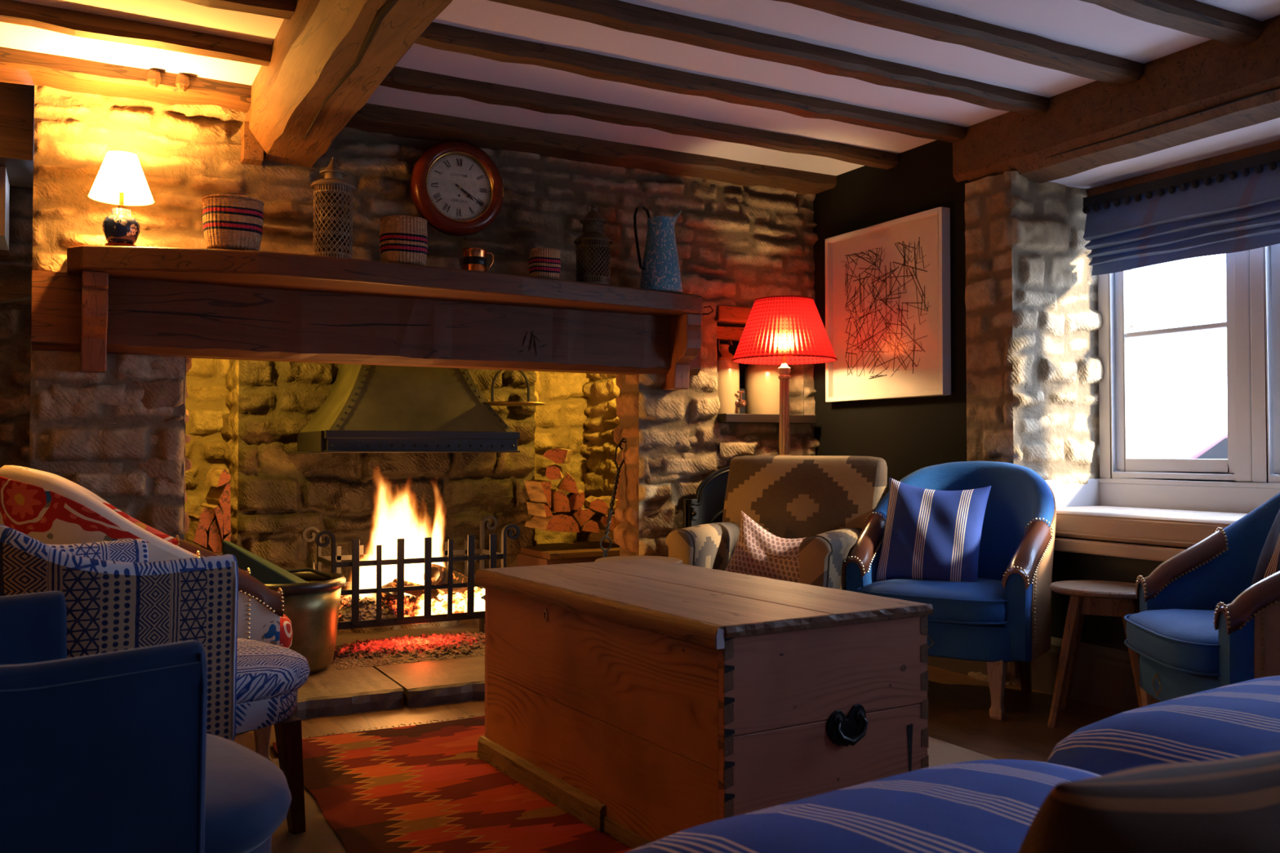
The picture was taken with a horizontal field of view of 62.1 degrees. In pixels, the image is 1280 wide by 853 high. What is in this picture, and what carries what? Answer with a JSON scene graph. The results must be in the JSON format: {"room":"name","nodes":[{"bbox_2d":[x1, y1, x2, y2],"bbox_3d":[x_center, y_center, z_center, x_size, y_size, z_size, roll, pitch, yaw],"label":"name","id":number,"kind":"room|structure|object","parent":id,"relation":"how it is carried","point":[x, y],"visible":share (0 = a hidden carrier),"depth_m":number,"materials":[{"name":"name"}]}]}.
{"room":"traditional dwelling","nodes":[
{"label":"traditional dwelling","id":0,"kind":"room"},
{"bbox_2d":[0,81,34,467],"bbox_3d":[-3.163,-0.133,4.072,1.625,2.450,0.565,1,-1,-28],"label":"wall","id":1,"kind":"structure","parent":0,"point":[16,100],"depth_m":4.59,"materials":[{"name":"black paint"}]},
{"bbox_2d":[29,84,819,635],"bbox_3d":[-0.970,-0.102,5.445,3.700,2.450,1.405,1,-1,-28],"label":"wall","id":2,"kind":"structure","parent":0,"point":[144,434],"depth_m":5.23,"materials":[{"name":"stone"}]},
{"bbox_2d":[31,244,702,390],"bbox_3d":[-0.920,-0.421,4.515,2.890,0.445,0.520,1,-1,-28],"label":"mantelpiece","id":3,"kind":"object","parent":2,"relation":"attached to","point":[191,303],"visible":0.99,"depth_m":4.38,"materials":[{"name":"brown wood"}]},
{"bbox_2d":[87,151,155,246],"bbox_3d":[-1.941,-0.837,3.984,0.227,0.363,0.227,1,-1,-28],"label":"table lamp","id":4,"kind":"object","parent":3,"relation":"on","point":[120,180],"visible":0.84,"depth_m":3.94,"materials":[{"name":"white fabric"}]},
{"bbox_2d":[201,194,264,250],"bbox_3d":[-1.548,-0.757,4.047,0.222,0.205,0.222,1,-1,-28],"label":"woven basket","id":5,"kind":"object","parent":3,"relation":"on","point":[229,221],"visible":0.86,"depth_m":3.96,"materials":[{"name":"beige wicker"}]},
{"bbox_2d":[311,156,355,258],"bbox_3d":[-1.220,-0.862,4.232,0.172,0.424,0.172,1,-2,-33],"label":"lantern","id":6,"kind":"object","parent":3,"relation":"on","point":[333,183],"visible":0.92,"depth_m":4.19,"materials":[{"name":"metal"}]},
{"bbox_2d":[66,244,702,316],"bbox_3d":[-0.876,-0.599,4.509,2.735,0.090,0.460,1,-1,-28],"label":"shelf","id":7,"kind":"object","parent":3,"relation":"attached to","point":[259,272],"depth_m":4.25,"materials":[{"name":"brown wood"}]},
{"bbox_2d":[379,214,427,266],"bbox_3d":[-0.969,-0.748,4.365,0.192,0.201,0.192,1,-1,-28],"label":"woven basket","id":8,"kind":"object","parent":3,"relation":"on","point":[403,239],"visible":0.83,"depth_m":4.29,"materials":[{"name":"beige wicker"}]},
{"bbox_2d":[462,247,493,271],"bbox_3d":[-0.690,-0.696,4.492,0.126,0.102,0.108,0,-1,8],"label":"copper mug","id":9,"kind":"object","parent":3,"relation":"on","point":[473,258],"visible":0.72,"depth_m":4.45,"materials":[{"name":"orange metal"}]},
{"bbox_2d":[528,248,560,279],"bbox_3d":[-0.418,-0.706,4.662,0.140,0.131,0.140,1,-1,-28],"label":"woven basket","id":10,"kind":"object","parent":3,"relation":"on","point":[543,262],"visible":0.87,"depth_m":4.60,"materials":[{"name":"beige wicker"}]},
{"bbox_2d":[573,202,613,284],"bbox_3d":[-0.212,-0.827,4.822,0.180,0.380,0.180,1,-1,-24],"label":"lantern","id":11,"kind":"object","parent":3,"relation":"on","point":[590,237],"visible":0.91,"depth_m":4.78,"materials":[{"name":"black metal"}]},
{"bbox_2d":[633,205,682,293],"bbox_3d":[0.097,-0.836,5.046,0.212,0.403,0.212,0,-1,17],"label":"jug","id":12,"kind":"object","parent":3,"relation":"on","point":[660,269],"visible":0.86,"depth_m":4.98,"materials":[{"name":"blue"}]},
{"bbox_2d":[702,306,714,315],"bbox_3d":[0.340,-0.582,5.308,0.060,0.028,0.203,0,-1,1],"label":"cable","id":13,"kind":"object","parent":3,"relation":"on","point":[713,310],"visible":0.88,"depth_m":5.33,"materials":[{"name":"black plastic"}]},
{"bbox_2d":[284,364,519,453],"bbox_3d":[-1.178,-0.216,5.275,1.010,0.700,0.610,1,-1,-28],"label":"hood","id":14,"kind":"object","parent":2,"relation":"attached to","point":[367,408],"visible":0.72,"depth_m":5.08,"materials":[{"name":"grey metal"}]},
{"bbox_2d":[484,369,545,405],"bbox_3d":[-0.656,-0.361,5.396,0.352,0.500,0.352,1,-1,-28],"label":"griddle","id":15,"kind":"object","parent":14,"relation":"hanging from","point":[491,402],"visible":0.73,"depth_m":5.35,"materials":[{"name":"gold metal"}]},
{"bbox_2d":[409,140,503,239],"bbox_3d":[-0.811,-1.056,4.752,0.424,0.442,0.082,1,-1,-28],"label":"wall clock","id":16,"kind":"object","parent":2,"relation":"attached to","point":[455,186],"visible":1,"depth_m":4.73,"materials":[{"name":"brown wood"}]},
{"bbox_2d":[717,413,816,423],"bbox_3d":[0.607,-0.037,5.665,0.575,0.046,0.335,1,-1,-28],"label":"niche shelf","id":17,"kind":"object","parent":2,"relation":"attached to","point":[726,417],"visible":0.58,"depth_m":5.49,"materials":[{"name":"brown wood"}]},
{"bbox_2d":[716,339,746,413],"bbox_3d":[0.458,-0.286,5.648,0.170,0.448,0.223,1,-1,-28],"label":"jar","id":18,"kind":"object","parent":17,"relation":"on","point":[730,396],"visible":0.73,"depth_m":5.59,"materials":[{"name":"beige ceramic"}]},
{"bbox_2d":[735,391,746,407],"bbox_3d":[0.531,-0.144,5.593,0.044,0.086,0.064,1,-1,-28],"label":"tap","id":19,"kind":"object","parent":18,"relation":"on","point":[740,402],"depth_m":5.59,"materials":[{"name":"brown metal"}]},
{"bbox_2d":[739,388,745,413],"bbox_3d":[0.538,-0.132,5.775,0.068,0.146,0.068,1,-1,-28],"label":"crock","id":20,"kind":"object","parent":17,"relation":"on","point":[742,410],"visible":0.15,"depth_m":5.75,"materials":[{"name":"ceramic"}]},
{"bbox_2d":[744,364,781,414],"bbox_3d":[0.684,-0.228,5.810,0.226,0.340,0.226,1,-1,-28],"label":"jar","id":21,"kind":"object","parent":17,"relation":"on","point":[762,382],"visible":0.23,"depth_m":5.71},
{"bbox_2d":[0,0,1279,194],"bbox_3d":[-0.271,-1.306,2.214,6.000,0.390,8.100,1,-1,-28],"label":"ceiling","id":22,"kind":"structure","parent":0,"point":[794,95],"depth_m":3.93,"materials":[{"name":"paint"}]},
{"bbox_2d":[232,665,1122,762],"bbox_3d":[-0.051,1.082,2.279,6.500,0.060,8.100,1,-1,-28],"label":"floor","id":23,"kind":"structure","parent":0,"point":[959,704],"depth_m":3.96,"materials":[{"name":"brown wood"}]},
{"bbox_2d":[0,591,291,852],"bbox_3d":[-1.011,0.619,1.715,0.820,0.840,0.815,1,-2,-42],"label":"tub chair","id":24,"kind":"object","parent":23,"relation":"on","point":[113,752],"visible":1,"depth_m":1.47,"materials":[{"name":"blue fabric"}]},
{"bbox_2d":[204,733,291,852],"bbox_3d":[-0.964,0.619,1.759,0.692,0.117,0.674,1,-2,-42],"label":"seat cushion","id":25,"kind":"object","parent":24,"relation":"on","point":[247,797],"depth_m":1.71,"materials":[{"name":"blue fabric"}]},
{"bbox_2d":[0,465,293,760],"bbox_3d":[-1.580,0.600,3.412,0.861,0.955,0.781,1,-1,-28],"label":"armchair","id":26,"kind":"object","parent":23,"relation":"on","point":[48,508],"visible":0.35,"depth_m":3.07,"materials":[{"name":"fabric"}]},
{"bbox_2d":[280,613,293,648],"bbox_3d":[-1.455,0.661,3.479,0.569,0.135,0.580,1,-1,-28],"label":"seat cushion","id":27,"kind":"object","parent":26,"relation":"on","point":[286,628],"depth_m":3.38,"materials":[{"name":"red fabric"}]},
{"bbox_2d":[291,623,484,719],"bbox_3d":[-1.086,1.078,5.056,2.680,0.072,1.832,1,-1,-28],"label":"hearth","id":28,"kind":"object","parent":23,"relation":"on","point":[331,691],"visible":0.18,"depth_m":4.26,"materials":[{"name":"stone"}]},
{"bbox_2d":[184,516,207,547],"bbox_3d":[-2.081,0.492,4.966,0.061,0.131,0.323,1,-2,-32],"label":"log","id":29,"kind":"object","parent":28,"relation":"on","point":[197,534],"visible":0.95,"depth_m":4.84,"materials":[{"name":"brown wood"}]},
{"bbox_2d":[200,517,222,552],"bbox_3d":[-2.029,0.501,5.003,0.062,0.160,0.323,1,-2,-32],"label":"log","id":30,"kind":"object","parent":28,"relation":"on","point":[214,540],"visible":0.62,"depth_m":4.87,"materials":[{"name":"brown wood"}]},
{"bbox_2d":[186,504,214,530],"bbox_3d":[-2.058,0.426,4.989,0.083,0.113,0.323,1,-2,-32],"label":"log","id":31,"kind":"object","parent":30,"relation":"on","point":[206,515],"visible":0.79,"depth_m":4.86,"materials":[{"name":"brown wood"}]},
{"bbox_2d":[200,502,223,539],"bbox_3d":[-2.011,0.446,4.996,0.045,0.165,0.323,1,-2,-32],"label":"log","id":32,"kind":"object","parent":30,"relation":"on","point":[219,515],"visible":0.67,"depth_m":4.87,"materials":[{"name":"brown wood"}]},
{"bbox_2d":[222,533,231,549],"bbox_3d":[-1.977,0.533,5.013,0.035,0.085,0.323,1,-2,-32],"label":"log","id":33,"kind":"object","parent":28,"relation":"on","point":[227,537],"visible":0.19,"depth_m":4.89,"materials":[{"name":"brown wood"}]},
{"bbox_2d":[204,482,231,535],"bbox_3d":[-1.990,0.383,5.018,0.057,0.248,0.323,1,-2,-32],"label":"log","id":34,"kind":"object","parent":33,"relation":"on","point":[220,496],"visible":0.57,"depth_m":4.89,"materials":[{"name":"brown wood"}]},
{"bbox_2d":[204,467,231,487],"bbox_3d":[-1.992,0.237,5.011,0.062,0.089,0.323,1,-2,-32],"label":"log","id":35,"kind":"object","parent":34,"relation":"on","point":[215,477],"visible":1,"depth_m":4.93,"materials":[{"name":"brown wood"}]},
{"bbox_2d":[263,568,346,674],"bbox_3d":[-1.501,0.821,4.514,0.487,0.414,0.487,1,-1,-28],"label":"metal bucket","id":36,"kind":"object","parent":28,"relation":"on","point":[312,607],"visible":0.45,"depth_m":4.38,"materials":[{"name":"metal"}]},
{"bbox_2d":[222,540,307,583],"bbox_3d":[-1.557,0.610,4.510,0.392,0.269,0.092,0,-1,-16],"label":"canvas bag","id":37,"kind":"object","parent":36,"relation":"in","point":[261,569],"visible":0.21,"depth_m":4.46,"materials":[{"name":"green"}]},
{"bbox_2d":[330,631,485,669],"bbox_3d":[-1.010,1.016,4.980,0.920,0.052,0.560,1,-1,-28],"label":"embers","id":38,"kind":"object","parent":28,"relation":"on","point":[424,647],"visible":0.84,"depth_m":4.82},
{"bbox_2d":[301,515,519,660],"bbox_3d":[-1.074,0.742,5.019,0.956,0.602,0.330,1,-1,-28],"label":"grate","id":39,"kind":"object","parent":28,"relation":"on","point":[357,563],"visible":0.7,"depth_m":4.92,"materials":[{"name":"black metal"}]},
{"bbox_2d":[337,586,484,622],"bbox_3d":[-1.073,0.831,5.016,0.740,0.113,0.274,1,-1,-28],"label":"bed","id":40,"kind":"object","parent":39,"relation":"in","point":[413,605],"visible":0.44,"depth_m":4.90,"materials":[{"name":"orange"}]},
{"bbox_2d":[366,582,396,600],"bbox_3d":[-1.190,0.776,4.913,0.074,0.135,0.231,1,-2,-40],"label":"log","id":41,"kind":"object","parent":40,"relation":"on","point":[391,595],"visible":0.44,"depth_m":4.84,"materials":[{"name":"black wood"}]},
{"bbox_2d":[391,578,457,601],"bbox_3d":[-0.991,0.778,4.975,0.360,0.161,0.061,1,-2,-40],"label":"log","id":42,"kind":"object","parent":40,"relation":"on","point":[434,593],"visible":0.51,"depth_m":4.92,"materials":[{"name":"black wood"}]},
{"bbox_2d":[423,564,467,594],"bbox_3d":[-0.912,0.730,5.041,0.111,0.179,0.277,0,-1,21],"label":"log","id":43,"kind":"object","parent":40,"relation":"on","point":[439,573],"visible":0.55,"depth_m":4.99,"materials":[{"name":"black wood"}]},
{"bbox_2d":[516,553,615,566],"bbox_3d":[-0.373,0.881,5.907,0.580,0.365,0.620,1,-1,-28],"label":"plinth","id":44,"kind":"object","parent":28,"relation":"on","point":[523,560],"visible":0.07,"depth_m":5.61,"materials":[{"name":"brown brick"}]},
{"bbox_2d":[520,541,619,559],"bbox_3d":[-0.340,0.679,5.861,0.580,0.033,0.540,1,-1,-28],"label":"board","id":45,"kind":"object","parent":28,"relation":"on","point":[591,548],"visible":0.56,"depth_m":5.68,"materials":[{"name":"brown wood"}]},
{"bbox_2d":[524,512,579,532],"bbox_3d":[-0.481,0.517,5.783,0.199,0.103,0.343,1,-1,-25],"label":"log","id":46,"kind":"object","parent":45,"relation":"on","point":[560,522],"visible":0.85,"depth_m":5.64,"materials":[{"name":"brown wood"}]},
{"bbox_2d":[526,502,553,517],"bbox_3d":[-0.537,0.443,5.702,0.055,0.071,0.263,1,-1,-26],"label":"log","id":47,"kind":"object","parent":46,"relation":"on","point":[534,508],"visible":1,"depth_m":5.66,"materials":[{"name":"brown wood"}]},
{"bbox_2d":[524,479,551,507],"bbox_3d":[-0.551,0.359,5.709,0.063,0.145,0.283,1,-1,-24],"label":"log","id":48,"kind":"object","parent":47,"relation":"on","point":[539,491],"visible":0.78,"depth_m":5.65,"materials":[{"name":"brown wood"}]},
{"bbox_2d":[549,488,570,511],"bbox_3d":[-0.472,0.397,5.768,0.101,0.119,0.303,1,-1,-22],"label":"log","id":49,"kind":"object","parent":46,"relation":"on","point":[559,500],"visible":0.68,"depth_m":5.63,"materials":[{"name":"brown wood"}]},
{"bbox_2d":[577,519,599,533],"bbox_3d":[-0.330,0.541,5.854,0.109,0.076,0.323,1,-1,-25],"label":"log","id":50,"kind":"object","parent":45,"relation":"on","point":[590,526],"visible":0.51,"depth_m":5.71,"materials":[{"name":"brown wood"}]},
{"bbox_2d":[555,508,595,526],"bbox_3d":[-0.358,0.493,5.845,0.125,0.097,0.323,1,-1,-22],"label":"log","id":51,"kind":"object","parent":50,"relation":"on","point":[582,516],"visible":0.57,"depth_m":5.70,"materials":[{"name":"brown wood"}]},
{"bbox_2d":[566,489,584,510],"bbox_3d":[-0.356,0.400,5.848,0.088,0.102,0.343,0,-1,-6],"label":"log","id":52,"kind":"object","parent":51,"relation":"on","point":[576,501],"visible":0.82,"depth_m":5.68,"materials":[{"name":"brown wood"}]},
{"bbox_2d":[556,471,578,493],"bbox_3d":[-0.396,0.305,5.831,0.117,0.113,0.343,0,-1,-4],"label":"log","id":53,"kind":"object","parent":52,"relation":"on","point":[567,483],"visible":0.99,"depth_m":5.66,"materials":[{"name":"brown wood"}]},
{"bbox_2d":[545,464,564,479],"bbox_3d":[-0.461,0.246,5.757,0.092,0.079,0.303,0,-1,-2],"label":"log","id":54,"kind":"object","parent":53,"relation":"on","point":[554,471],"visible":0.99,"depth_m":5.61,"materials":[{"name":"brown wood"}]},
{"bbox_2d":[542,448,573,463],"bbox_3d":[-0.444,0.159,5.760,0.137,0.083,0.303,0,-1,2],"label":"log","id":55,"kind":"object","parent":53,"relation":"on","point":[558,455],"visible":1,"depth_m":5.61,"materials":[{"name":"brown wood"}]},
{"bbox_2d":[593,511,620,533],"bbox_3d":[-0.160,0.535,5.934,0.102,0.105,0.303,1,-1,-25],"label":"log","id":56,"kind":"object","parent":45,"relation":"on","point":[616,522],"visible":0.2,"depth_m":5.79,"materials":[{"name":"brown wood"}]},
{"bbox_2d":[589,514,614,532],"bbox_3d":[-0.235,0.534,5.887,0.089,0.091,0.303,1,-1,-25],"label":"log","id":57,"kind":"object","parent":56,"relation":"on","point":[601,520],"visible":0.5,"depth_m":5.77,"materials":[{"name":"brown wood"}]},
{"bbox_2d":[583,495,608,515],"bbox_3d":[-0.246,0.437,5.896,0.106,0.094,0.343,0,-1,-8],"label":"log","id":58,"kind":"object","parent":57,"relation":"on","point":[593,503],"visible":0.95,"depth_m":5.73,"materials":[{"name":"brown wood"}]},
{"bbox_2d":[598,496,620,513],"bbox_3d":[-0.159,0.441,5.944,0.093,0.101,0.303,1,-1,-25],"label":"log","id":59,"kind":"object","parent":56,"relation":"on","point":[607,500],"visible":0.29,"depth_m":5.89,"materials":[{"name":"brown wood"}]},
{"bbox_2d":[600,428,626,557],"bbox_3d":[-0.166,0.519,5.220,0.085,1.022,0.325,-1,-1,26],"label":"poker","id":60,"kind":"object","parent":28,"relation":"on","point":[617,475],"visible":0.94,"depth_m":5.28,"materials":[{"name":"black metal"}]},
{"bbox_2d":[271,736,996,852],"bbox_3d":[0.237,1.050,2.350,2.635,0.006,3.250,1,-1,-28],"label":"jute rug","id":61,"kind":"object","parent":23,"relation":"on","point":[319,837],"visible":0.02,"depth_m":2.81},
{"bbox_2d":[0,524,310,834],"bbox_3d":[-1.299,0.629,2.715,0.878,0.865,0.699,1,-2,-43],"label":"tub chair","id":62,"kind":"object","parent":61,"relation":"on","point":[117,599],"visible":0.56,"depth_m":2.50,"materials":[{"name":"fabric"}]},
{"bbox_2d":[235,638,310,704],"bbox_3d":[-1.252,0.642,2.759,0.747,0.117,0.554,1,-2,-43],"label":"seat cushion","id":63,"kind":"object","parent":62,"relation":"on","point":[268,673],"depth_m":2.73,"materials":[{"name":"fabric"}]},
{"bbox_2d":[272,713,632,852],"bbox_3d":[-0.054,1.053,2.738,1.289,0.005,2.750,1,-1,-28],"label":"rug","id":64,"kind":"object","parent":61,"relation":"on","point":[422,788],"visible":0.54,"depth_m":3.02,"materials":[{"name":"fabric"}]},
{"bbox_2d":[475,558,933,848],"bbox_3d":[0.105,0.754,3.035,0.669,0.605,1.350,1,-2,-32],"label":"chest","id":65,"kind":"object","parent":64,"relation":"on","point":[646,700],"visible":0.94,"depth_m":2.61,"materials":[{"name":"brown wood"}]},
{"bbox_2d":[624,675,1279,852],"bbox_3d":[0.927,0.682,1.413,1.951,0.700,0.996,1,-2,-34],"label":"striped sofa","id":66,"kind":"object","parent":61,"relation":"on","point":[978,806],"visible":0.66,"depth_m":1.38,"materials":[{"name":"blue fabric"}]},
{"bbox_2d":[624,759,1100,852],"bbox_3d":[0.442,0.602,1.213,0.923,0.286,0.780,1,-2,-34],"label":"seat cushion","id":67,"kind":"object","parent":66,"relation":"on","point":[978,806],"depth_m":1.28,"materials":[{"name":"blue fabric"}]},
{"bbox_2d":[1017,750,1279,852],"bbox_3d":[0.514,0.514,0.994,0.522,0.458,0.238,1,-1,-30],"label":"cushion","id":68,"kind":"object","parent":66,"relation":"on","point":[1232,805],"visible":1,"depth_m":0.87,"materials":[{"name":"brown fabric"}]},
{"bbox_2d":[1046,675,1279,775],"bbox_3d":[1.246,0.610,1.762,1.033,0.297,0.779,1,-2,-34],"label":"seat cushion","id":69,"kind":"object","parent":66,"relation":"on","point":[1242,718],"depth_m":1.72,"materials":[{"name":"blue fabric"}]},
{"bbox_2d":[595,555,682,564],"bbox_3d":[-0.006,0.822,4.356,0.360,0.552,0.360,0,-1,-12],"label":"round side table","id":70,"kind":"object","parent":23,"relation":"on","point":[670,559],"visible":0.13,"depth_m":4.40,"materials":[{"name":"brown wood"}]},
{"bbox_2d":[683,466,729,528],"bbox_3d":[0.544,0.657,5.404,0.740,0.930,0.066,1,-1,-28],"label":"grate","id":71,"kind":"object","parent":23,"relation":"on","point":[708,506],"visible":0.16,"depth_m":5.29,"materials":[{"name":"black metal"}]},
{"bbox_2d":[665,455,887,590],"bbox_3d":[0.605,0.617,4.651,0.776,0.976,0.655,-1,-2,34],"label":"armchair","id":72,"kind":"object","parent":23,"relation":"on","point":[827,500],"visible":0.5,"depth_m":4.71,"materials":[{"name":"brown fabric"}]},
{"bbox_2d":[724,511,806,582],"bbox_3d":[0.622,0.544,4.606,0.520,0.343,0.157,-1,-1,23],"label":"paisley cushion","id":73,"kind":"object","parent":72,"relation":"on","point":[757,552],"visible":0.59,"depth_m":4.59,"materials":[{"name":"fabric"}]},
{"bbox_2d":[731,295,837,455],"bbox_3d":[0.722,0.242,5.314,0.523,1.756,0.523,0,-1,-3],"label":"floor lamp","id":74,"kind":"object","parent":23,"relation":"on","point":[784,331],"visible":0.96,"depth_m":5.19,"materials":[{"name":"red fabric"}]},
{"bbox_2d":[843,461,1056,719],"bbox_3d":[1.276,0.620,4.327,0.797,0.955,0.757,-1,-2,36],"label":"armchair","id":75,"kind":"object","parent":23,"relation":"on","point":[1001,618],"visible":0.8,"depth_m":4.10,"materials":[{"name":"blue fabric"}]},
{"bbox_2d":[875,477,991,582],"bbox_3d":[1.188,0.437,4.338,0.439,0.450,0.214,-1,-1,30],"label":"striped cushion","id":76,"kind":"object","parent":75,"relation":"on","point":[930,535],"visible":0.94,"depth_m":4.28,"materials":[{"name":"blue fabric"}]},
{"bbox_2d":[859,577,1007,625],"bbox_3d":[1.229,0.679,4.261,0.580,0.135,0.569,-1,-2,36],"label":"seat cushion","id":77,"kind":"object","parent":75,"relation":"on","point":[984,602],"depth_m":4.00,"materials":[{"name":"blue fabric"}]},
{"bbox_2d":[1047,580,1142,728],"bbox_3d":[1.708,0.838,3.918,0.370,0.500,0.370,-1,-1,31],"label":"round side table","id":78,"kind":"object","parent":23,"relation":"on","point":[1095,597],"visible":0.78,"depth_m":3.85,"materials":[{"name":"brown wood"}]},
{"bbox_2d":[1124,492,1279,706],"bbox_3d":[1.932,0.597,3.280,0.757,0.955,0.797,0,-1,7],"label":"armchair","id":79,"kind":"object","parent":23,"relation":"on","point":[1200,624],"visible":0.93,"depth_m":3.30,"materials":[{"name":"blue fabric"}]},
{"bbox_2d":[1125,608,1219,673],"bbox_3d":[1.853,0.657,3.288,0.569,0.135,0.580,0,-1,7],"label":"seat cushion","id":80,"kind":"object","parent":79,"relation":"on","point":[1180,641],"depth_m":3.18,"materials":[{"name":"blue fabric"}]},
{"bbox_2d":[1250,509,1279,586],"bbox_3d":[2.037,0.397,3.222,0.209,0.460,0.470,0,-1,-2],"label":"striped cushion","id":81,"kind":"object","parent":79,"relation":"on","point":[1268,562],"visible":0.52,"depth_m":3.32,"materials":[{"name":"fabric"}]},
{"bbox_2d":[803,117,1279,686],"bbox_3d":[2.786,-0.156,3.074,0.779,2.450,6.750,1,-1,-28],"label":"wall","id":82,"kind":"structure","parent":0,"point":[1027,367],"depth_m":4.71,"materials":[{"name":"paint"}]},
{"bbox_2d":[825,206,951,402],"bbox_3d":[1.201,-0.567,5.245,0.052,0.863,0.850,1,-1,-28],"label":"framed drawing","id":83,"kind":"object","parent":82,"relation":"attached to","point":[888,317],"visible":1,"depth_m":5.21,"materials":[{"name":"white paper"}]},
{"bbox_2d":[1031,636,1139,711],"bbox_3d":[2.058,0.969,3.718,0.020,0.230,1.780,1,-1,-28],"label":"baseboard","id":84,"kind":"structure","parent":82,"relation":"attached to","point":[1103,677],"depth_m":4.19,"materials":[{"name":"grey"}]},
{"bbox_2d":[1053,536,1187,561],"bbox_3d":[2.251,0.471,3.863,0.527,0.052,1.772,1,-1,-28],"label":"window seat","id":85,"kind":"object","parent":82,"relation":"attached to","point":[1104,548],"visible":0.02,"depth_m":4.10,"materials":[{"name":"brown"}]},
{"bbox_2d":[1054,506,1247,547],"bbox_3d":[2.249,0.387,3.866,0.518,0.110,1.755,1,-1,-28],"label":"seat cushion","id":86,"kind":"object","parent":85,"relation":"on","point":[1154,526],"visible":0.49,"depth_m":4.06,"materials":[{"name":"beige fabric"}]},
{"bbox_2d":[1044,478,1279,513],"bbox_3d":[2.282,0.350,3.882,0.566,0.274,1.810,1,-1,-28],"label":"window sill","id":87,"kind":"structure","parent":82,"relation":"attached to","point":[1239,497],"depth_m":4.48,"materials":[{"name":"grey paint"}]},
{"bbox_2d":[1097,249,1253,482],"bbox_3d":[2.274,-0.400,4.519,0.090,1.265,0.700,1,-1,-28],"label":"window","id":88,"kind":"structure","parent":82,"relation":"in","point":[1116,460],"depth_m":4.54,"materials":[{"name":"grey paint"}]},
{"bbox_2d":[1082,149,1279,275],"bbox_3d":[2.403,-0.865,3.952,0.085,0.365,1.750,1,-1,-28],"label":"blind","id":89,"kind":"object","parent":82,"relation":"attached to","point":[1231,206],"visible":1,"depth_m":4.29,"materials":[{"name":"fabric"}]},
{"bbox_2d":[1249,243,1279,483],"bbox_3d":[2.571,-0.412,3.970,0.090,1.265,0.550,1,-1,-28],"label":"window","id":90,"kind":"structure","parent":82,"relation":"in","point":[1264,262],"depth_m":4.14,"materials":[{"name":"grey paint"}]},
{"label":"outside","id":91,"kind":"structure","parent":0,"visible":0},
{"bbox_3d":[25.991,1.694,19.704,55.500,0.100,70.000,1,-1,-28],"label":"ground","id":92,"kind":"structure","parent":91,"visible":0},
{"bbox_2d":[1186,432,1227,458],"bbox_3d":[6.058,0.717,9.608,1.840,1.400,4.124,1,-2,-43],"label":"roof","id":93,"kind":"object","parent":92,"relation":"on","point":[1217,449],"visible":0.02,"depth_m":9.45,"materials":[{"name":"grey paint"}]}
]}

